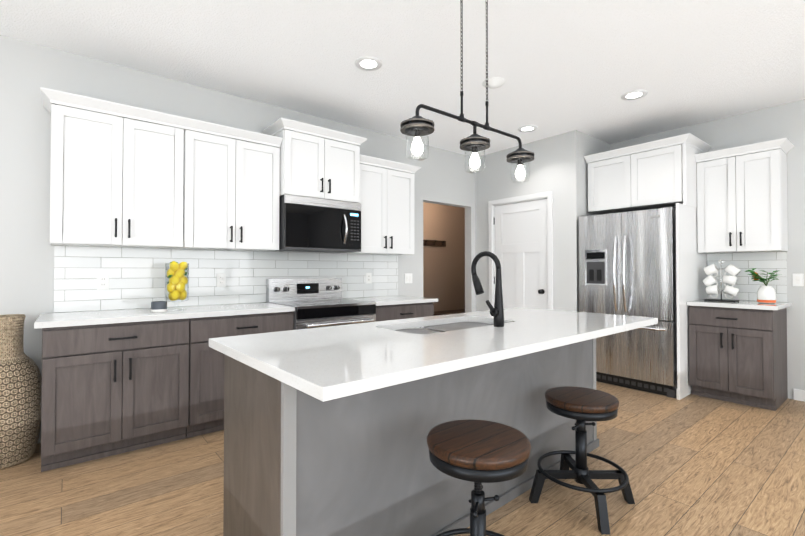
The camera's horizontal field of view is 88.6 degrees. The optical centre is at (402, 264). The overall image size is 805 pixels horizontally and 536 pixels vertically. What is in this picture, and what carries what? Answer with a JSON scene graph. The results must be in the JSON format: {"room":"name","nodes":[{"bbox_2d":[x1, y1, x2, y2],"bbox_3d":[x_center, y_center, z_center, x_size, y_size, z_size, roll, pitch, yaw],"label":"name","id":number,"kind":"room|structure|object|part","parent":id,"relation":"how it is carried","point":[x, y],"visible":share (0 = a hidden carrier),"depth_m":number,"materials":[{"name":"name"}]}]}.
{"room":"kitchen","nodes":[
{"label":"kitchen","id":0,"kind":"room"},
{"bbox_2d":[0,35,474,443],"bbox_3d":[-2.087,-0.141,3.231,8.055,2.730,0.120,1,-1,-39],"label":"wall","id":1,"kind":"structure","parent":0,"point":[28,70],"depth_m":2.91,"materials":[{"name":"grey paint"}]},
{"bbox_2d":[97,274,108,289],"bbox_3d":[-2.203,0.127,3.037,0.072,0.116,0.008,1,-1,-39],"label":"outlet","id":2,"kind":"object","parent":1,"relation":"attached to","point":[102,281],"depth_m":3.03,"materials":[{"name":"white plastic"}]},
{"bbox_2d":[50,104,183,248],"bbox_3d":[-2.028,-0.579,2.971,0.765,0.890,0.362,1,-1,-39],"label":"upper cabinet","id":3,"kind":"object","parent":1,"relation":"attached to","point":[115,181],"visible":1,"depth_m":2.83,"materials":[{"name":"white paint"}]},
{"bbox_2d":[40,87,282,147],"bbox_3d":[-1.753,-1.058,3.194,1.565,0.072,0.373,1,-1,-39],"label":"crown molding","id":4,"kind":"structure","parent":3,"relation":"on","point":[55,97],"depth_m":2.94,"materials":[{"name":"white paint"}]},
{"bbox_2d":[217,274,225,286],"bbox_3d":[-1.562,0.134,3.557,0.072,0.116,0.008,1,-1,-39],"label":"outlet","id":5,"kind":"object","parent":1,"relation":"attached to","point":[221,278],"depth_m":3.56,"materials":[{"name":"white plastic"}]},
{"bbox_2d":[54,245,397,312],"bbox_3d":[-1.238,0.157,3.832,3.051,0.650,0.009,1,-1,-39],"label":"backsplash","id":6,"kind":"structure","parent":1,"relation":"attached to","point":[137,277],"depth_m":3.45,"materials":[{"name":"white tile"}]},
{"bbox_2d":[176,130,279,250],"bbox_3d":[-1.439,-0.573,3.449,0.747,0.890,0.362,1,-1,-39],"label":"upper cabinet","id":7,"kind":"object","parent":1,"relation":"attached to","point":[231,194],"visible":0.98,"depth_m":3.31,"materials":[{"name":"white paint"}]},
{"bbox_2d":[274,130,359,202],"bbox_3d":[-0.824,-0.878,3.905,0.770,0.558,0.437,1,-1,-39],"label":"upper cabinet","id":8,"kind":"object","parent":1,"relation":"attached to","point":[311,166],"visible":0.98,"depth_m":3.73,"materials":[{"name":"white paint"}]},
{"bbox_2d":[262,117,366,145],"bbox_3d":[-0.820,-1.194,3.905,0.870,0.072,0.448,1,-1,-39],"label":"crown molding","id":9,"kind":"structure","parent":8,"relation":"on","point":[277,126],"depth_m":3.69,"materials":[{"name":"white paint"}]},
{"bbox_2d":[276,194,360,252],"bbox_3d":[-0.809,-0.362,3.880,0.768,0.465,0.482,1,-1,-39],"label":"over-the-range microwave","id":10,"kind":"object","parent":8,"relation":"attached to","point":[308,224],"visible":1,"depth_m":3.70,"materials":[{"name":"black glass"}]},
{"bbox_2d":[366,273,371,282],"bbox_3d":[-0.369,0.146,4.526,0.072,0.116,0.008,1,-1,-39],"label":"outlet","id":11,"kind":"object","parent":1,"relation":"attached to","point":[368,275],"depth_m":4.52,"materials":[{"name":"white plastic"}]},
{"bbox_2d":[340,164,413,254],"bbox_3d":[-0.250,-0.560,4.415,0.762,0.890,0.362,1,-1,-39],"label":"upper cabinet","id":12,"kind":"object","parent":1,"relation":"attached to","point":[387,209],"visible":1,"depth_m":4.30,"materials":[{"name":"white paint"}]},
{"bbox_2d":[360,154,420,173],"bbox_3d":[-0.227,-1.042,4.433,0.812,0.072,0.373,1,-1,-39],"label":"crown molding","id":13,"kind":"structure","parent":12,"relation":"on","point":[383,163],"depth_m":4.29,"materials":[{"name":"white paint"}]},
{"bbox_2d":[405,273,411,282],"bbox_3d":[0.074,0.161,4.896,0.116,0.116,0.014,1,-1,-39],"label":"switch plate","id":14,"kind":"object","parent":1,"relation":"attached to","point":[408,277],"visible":1,"depth_m":4.89,"materials":[{"name":"white plastic"}]},
{"bbox_2d":[0,381,804,535],"bbox_3d":[0.798,1.254,1.679,11.000,0.100,9.700,1,-1,-39],"label":"floor","id":15,"kind":"structure","parent":0,"point":[691,464],"depth_m":2.25,"materials":[{"name":"brown wood"}]},
{"bbox_2d":[0,314,41,468],"bbox_3d":[-2.455,0.765,2.553,0.354,0.899,0.354,1,-1,-39],"label":"floor vase","id":16,"kind":"object","parent":15,"relation":"on","point":[20,390],"visible":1,"depth_m":2.50,"materials":[{"name":"wicker"}]},
{"bbox_2d":[41,318,188,471],"bbox_3d":[-1.950,0.795,2.827,0.769,0.851,0.658,1,-1,-39],"label":"base cabinet","id":17,"kind":"object","parent":15,"relation":"on","point":[108,390],"visible":1,"depth_m":2.57,"materials":[{"name":"brown wood"}]},
{"bbox_2d":[34,302,294,328],"bbox_3d":[-1.671,0.354,3.071,1.568,0.036,0.637,1,-1,-39],"label":"countertop","id":18,"kind":"structure","parent":17,"relation":"on","point":[60,319],"depth_m":2.82,"materials":[{"name":"white stone"}]},
{"bbox_2d":[151,301,166,311],"bbox_3d":[-1.726,0.297,2.927,0.101,0.072,0.101,1,-1,-39],"label":"cup","id":19,"kind":"object","parent":18,"relation":"on","point":[158,306],"visible":1,"depth_m":2.89,"materials":[{"name":"grey ceramic"}]},
{"bbox_2d":[165,261,188,310],"bbox_3d":[-1.658,0.153,3.035,0.156,0.362,0.156,1,-1,-39],"label":"glass vase","id":20,"kind":"object","parent":18,"relation":"on","point":[177,281],"visible":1,"depth_m":3.00,"materials":[{"name":"yellow"}]},
{"bbox_2d":[186,312,293,437],"bbox_3d":[-1.353,0.801,3.312,0.762,0.851,0.658,1,-1,-39],"label":"base cabinet","id":21,"kind":"object","parent":15,"relation":"on","point":[206,391],"visible":0.35,"depth_m":2.95,"materials":[{"name":"brown wood"}]},
{"bbox_2d":[266,278,375,329],"bbox_3d":[-0.733,0.680,3.769,0.770,1.102,0.729,1,-1,-39],"label":"range","id":22,"kind":"object","parent":15,"relation":"on","point":[317,302],"visible":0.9,"depth_m":3.75,"materials":[{"name":"grey metal"}]},
{"bbox_2d":[375,302,433,321],"bbox_3d":[-0.154,0.814,4.285,0.775,0.851,0.658,1,-1,-39],"label":"base cabinet","id":23,"kind":"object","parent":15,"relation":"on","point":[395,312],"visible":0.15,"depth_m":4.05,"materials":[{"name":"brown wood"}]},
{"bbox_2d":[342,296,437,305],"bbox_3d":[-0.143,0.370,4.312,0.821,0.036,0.637,1,-1,-39],"label":"countertop","id":24,"kind":"structure","parent":23,"relation":"on","point":[388,300],"depth_m":4.17,"materials":[{"name":"white stone"}]},
{"bbox_2d":[209,307,657,535],"bbox_3d":[0.372,0.767,2.167,2.368,0.886,1.042,1,-1,-39],"label":"kitchen island","id":25,"kind":"object","parent":15,"relation":"on","point":[297,462],"depth_m":1.64,"materials":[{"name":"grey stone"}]},
{"bbox_3d":[0.372,0.447,2.172,2.368,0.246,1.042,1,-1,-39],"label":"kitchen island top","id":26,"kind":"part","parent":25,"relation":"part of","materials":[{"name":"white stone"}]},
{"bbox_2d":[471,251,503,326],"bbox_3d":[0.432,0.124,2.216,0.120,0.398,0.210,1,-1,-39],"label":"faucet","id":27,"kind":"object","parent":25,"relation":"on","point":[497,311],"visible":1,"depth_m":2.17,"materials":[{"name":"black metal"}]},
{"bbox_2d":[434,309,464,315],"bbox_3d":[1.238,1.045,7.405,1.906,0.470,0.430,1,-1,-39],"label":"bench","id":28,"kind":"object","parent":15,"relation":"on","point":[446,312],"visible":0.08,"depth_m":6.95,"materials":[{"name":"brown wood"}]},
{"bbox_2d":[427,419,530,535],"bbox_3d":[0.258,0.895,1.412,0.522,0.610,0.522,1,-1,-39],"label":"stool","id":29,"kind":"object","parent":15,"relation":"on","point":[478,453],"visible":1,"depth_m":1.35,"materials":[{"name":"brown wood"}]},
{"bbox_2d":[529,386,634,533],"bbox_3d":[0.914,0.939,2.112,0.428,0.540,0.428,1,-1,-39],"label":"stool","id":30,"kind":"object","parent":15,"relation":"on","point":[582,406],"visible":1,"depth_m":2.09,"materials":[{"name":"brown wood"}]},
{"bbox_2d":[579,206,676,397],"bbox_3d":[2.489,0.352,4.378,0.898,1.775,0.905,1,-1,-39],"label":"fridge","id":31,"kind":"object","parent":15,"relation":"on","point":[627,263],"visible":0.75,"depth_m":4.06,"materials":[{"name":"grey metal"}]},
{"bbox_2d":[676,143,706,399],"bbox_3d":[2.837,0.040,4.040,0.832,2.390,0.030,1,-1,-39],"label":"panel","id":32,"kind":"object","parent":15,"relation":"on","point":[691,264],"visible":0.77,"depth_m":3.92,"materials":[{"name":"white paint"}]},
{"bbox_2d":[689,306,787,410],"bbox_3d":[3.107,0.808,3.838,0.658,0.851,0.601,1,-1,-39],"label":"base cabinet","id":33,"kind":"object","parent":15,"relation":"on","point":[738,355],"visible":0.98,"depth_m":3.63,"materials":[{"name":"brown wood"}]},
{"bbox_2d":[687,299,791,309],"bbox_3d":[3.123,0.364,3.838,0.637,0.036,0.641,1,-1,-39],"label":"countertop","id":34,"kind":"structure","parent":33,"relation":"on","point":[744,304],"depth_m":3.67,"materials":[{"name":"white stone"}]},
{"bbox_2d":[702,260,740,301],"bbox_3d":[3.043,0.149,3.942,0.140,0.394,0.296,1,-1,-39],"label":"mug tree","id":35,"kind":"object","parent":34,"relation":"on","point":[733,271],"visible":1,"depth_m":3.94,"materials":[{"name":"white ceramic"}]},
{"bbox_2d":[745,268,781,303],"bbox_3d":[3.258,0.187,3.722,0.273,0.314,0.263,1,-1,-39],"label":"vase","id":36,"kind":"object","parent":34,"relation":"on","point":[766,294],"visible":1,"depth_m":3.67,"materials":[{"name":"white ceramic"}]},
{"bbox_2d":[0,0,804,156],"bbox_3d":[0.798,-1.576,1.716,11.000,0.100,9.700,1,-1,-39],"label":"ceiling","id":37,"kind":"structure","parent":0,"point":[564,66],"depth_m":2.96,"materials":[{"name":"white paint"}]},
{"bbox_2d":[355,56,381,70],"bbox_3d":[-0.254,-1.503,3.090,0.208,0.008,0.208,1,-1,-39],"label":"recessed light","id":38,"kind":"object","parent":37,"relation":"in","point":[367,63],"visible":0.98,"depth_m":3.08,"materials":[{"name":"white plastic"}]},
{"bbox_2d":[400,0,533,182],"bbox_3d":[0.382,-1.004,2.182,0.963,1.031,0.158,1,-1,-39],"label":"pendant light","id":39,"kind":"object","parent":37,"relation":"hanging from","point":[417,126],"visible":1,"depth_m":2.13,"materials":[{"name":"black metal"}]},
{"bbox_2d":[482,77,504,88],"bbox_3d":[0.753,-1.484,3.405,0.188,0.038,0.188,1,-1,-39],"label":"detector","id":40,"kind":"object","parent":37,"relation":"attached to","point":[495,82],"visible":0.92,"depth_m":3.37,"materials":[{"name":"white plastic"}]},
{"bbox_2d":[518,125,536,131],"bbox_3d":[1.365,-1.484,4.507,0.208,0.008,0.208,1,-1,-39],"label":"recessed light","id":41,"kind":"object","parent":37,"relation":"in","point":[528,128],"visible":0.96,"depth_m":4.49,"materials":[{"name":"white plastic"}]},
{"bbox_2d":[621,90,647,99],"bbox_3d":[2.042,-1.496,3.641,0.208,0.008,0.208,1,-1,-39],"label":"recessed light","id":42,"kind":"object","parent":37,"relation":"in","point":[633,94],"visible":0.96,"depth_m":3.63,"materials":[{"name":"white plastic"}]},
{"bbox_2d":[423,202,464,310],"bbox_3d":[0.593,-0.087,7.263,3.900,2.730,0.100,1,-1,-39],"label":"wall","id":43,"kind":"structure","parent":0,"point":[444,275],"depth_m":7.30,"materials":[{"name":"beige paint"}]},
{"bbox_2d":[423,240,445,246],"bbox_3d":[0.550,-0.375,7.114,0.600,0.102,0.080,1,-1,-39],"label":"hook rail","id":44,"kind":"object","parent":43,"relation":"attached to","point":[434,243],"visible":0.98,"depth_m":7.13,"materials":[{"name":"brown wood"}]},
{"bbox_2d":[475,130,580,311],"bbox_3d":[1.495,-0.116,5.130,0.100,2.730,1.450,1,-1,-39],"label":"wall","id":45,"kind":"structure","parent":0,"point":[555,165],"depth_m":4.75,"materials":[{"name":"grey paint"}]},
{"bbox_2d":[488,191,552,309],"bbox_3d":[1.476,0.201,5.136,0.120,2.100,0.924,1,-1,-39],"label":"door frame","id":46,"kind":"structure","parent":45,"relation":"attached to","point":[548,195],"depth_m":5.00,"materials":[{"name":"white wood"}]},
{"bbox_2d":[494,199,547,308],"bbox_3d":[1.435,0.232,5.110,0.105,2.014,0.786,1,-1,-39],"label":"pantry door","id":47,"kind":"structure","parent":45,"relation":"in","point":[521,241],"depth_m":5.08,"materials":[{"name":"white wood"}]},
{"bbox_2d":[580,132,609,215],"bbox_3d":[2.241,-0.119,4.866,0.725,2.730,0.100,1,-1,-39],"label":"wall","id":48,"kind":"structure","parent":0,"point":[590,145],"depth_m":4.69,"materials":[{"name":"grey paint"}]},
{"bbox_2d":[610,99,804,398],"bbox_3d":[4.507,-0.147,2.746,0.120,2.730,6.250,1,-1,-39],"label":"wall","id":49,"kind":"structure","parent":0,"point":[787,120],"depth_m":3.80,"materials":[{"name":"grey paint"}]},
{"bbox_2d":[588,144,682,213],"bbox_3d":[2.617,-0.873,4.494,0.617,0.552,0.924,1,-1,-39],"label":"upper cabinet","id":50,"kind":"object","parent":49,"relation":"attached to","point":[651,179],"visible":0.92,"depth_m":4.26,"materials":[{"name":"white paint"}]},
{"bbox_2d":[584,133,711,163],"bbox_3d":[2.619,-1.187,4.455,0.668,0.072,1.018,1,-1,-39],"label":"crown molding","id":51,"kind":"structure","parent":50,"relation":"on","point":[690,139],"depth_m":4.17,"materials":[{"name":"white paint"}]},
{"bbox_2d":[697,149,787,252],"bbox_3d":[3.224,-0.569,3.944,0.362,0.894,0.620,1,-1,-39],"label":"upper cabinet","id":52,"kind":"object","parent":49,"relation":"attached to","point":[741,203],"visible":1,"depth_m":3.81,"materials":[{"name":"white paint"}]},
{"bbox_2d":[695,138,793,162],"bbox_3d":[3.236,-1.054,3.928,0.373,0.072,0.670,1,-1,-39],"label":"crown molding","id":53,"kind":"structure","parent":52,"relation":"on","point":[785,145],"depth_m":3.78,"materials":[{"name":"white paint"}]},
{"bbox_2d":[707,251,786,301],"bbox_3d":[3.358,0.114,4.051,0.009,0.468,0.611,1,-1,-39],"label":"backsplash","id":54,"kind":"structure","parent":49,"relation":"attached to","point":[747,285],"depth_m":4.01,"materials":[{"name":"white tile"}]},
{"bbox_2d":[793,274,803,285],"bbox_3d":[3.597,0.138,3.755,0.014,0.116,0.072,1,-1,-39],"label":"switch plate","id":55,"kind":"object","parent":49,"relation":"attached to","point":[798,279],"visible":1,"depth_m":3.75,"materials":[{"name":"white plastic"}]},
{"bbox_2d":[793,389,804,401],"bbox_3d":[4.997,1.158,2.016,0.014,0.100,4.525,1,-1,-39],"label":"baseboard","id":56,"kind":"structure","parent":49,"relation":"attached to","point":[798,395],"depth_m":3.73,"materials":[{"name":"white"}]}
]}

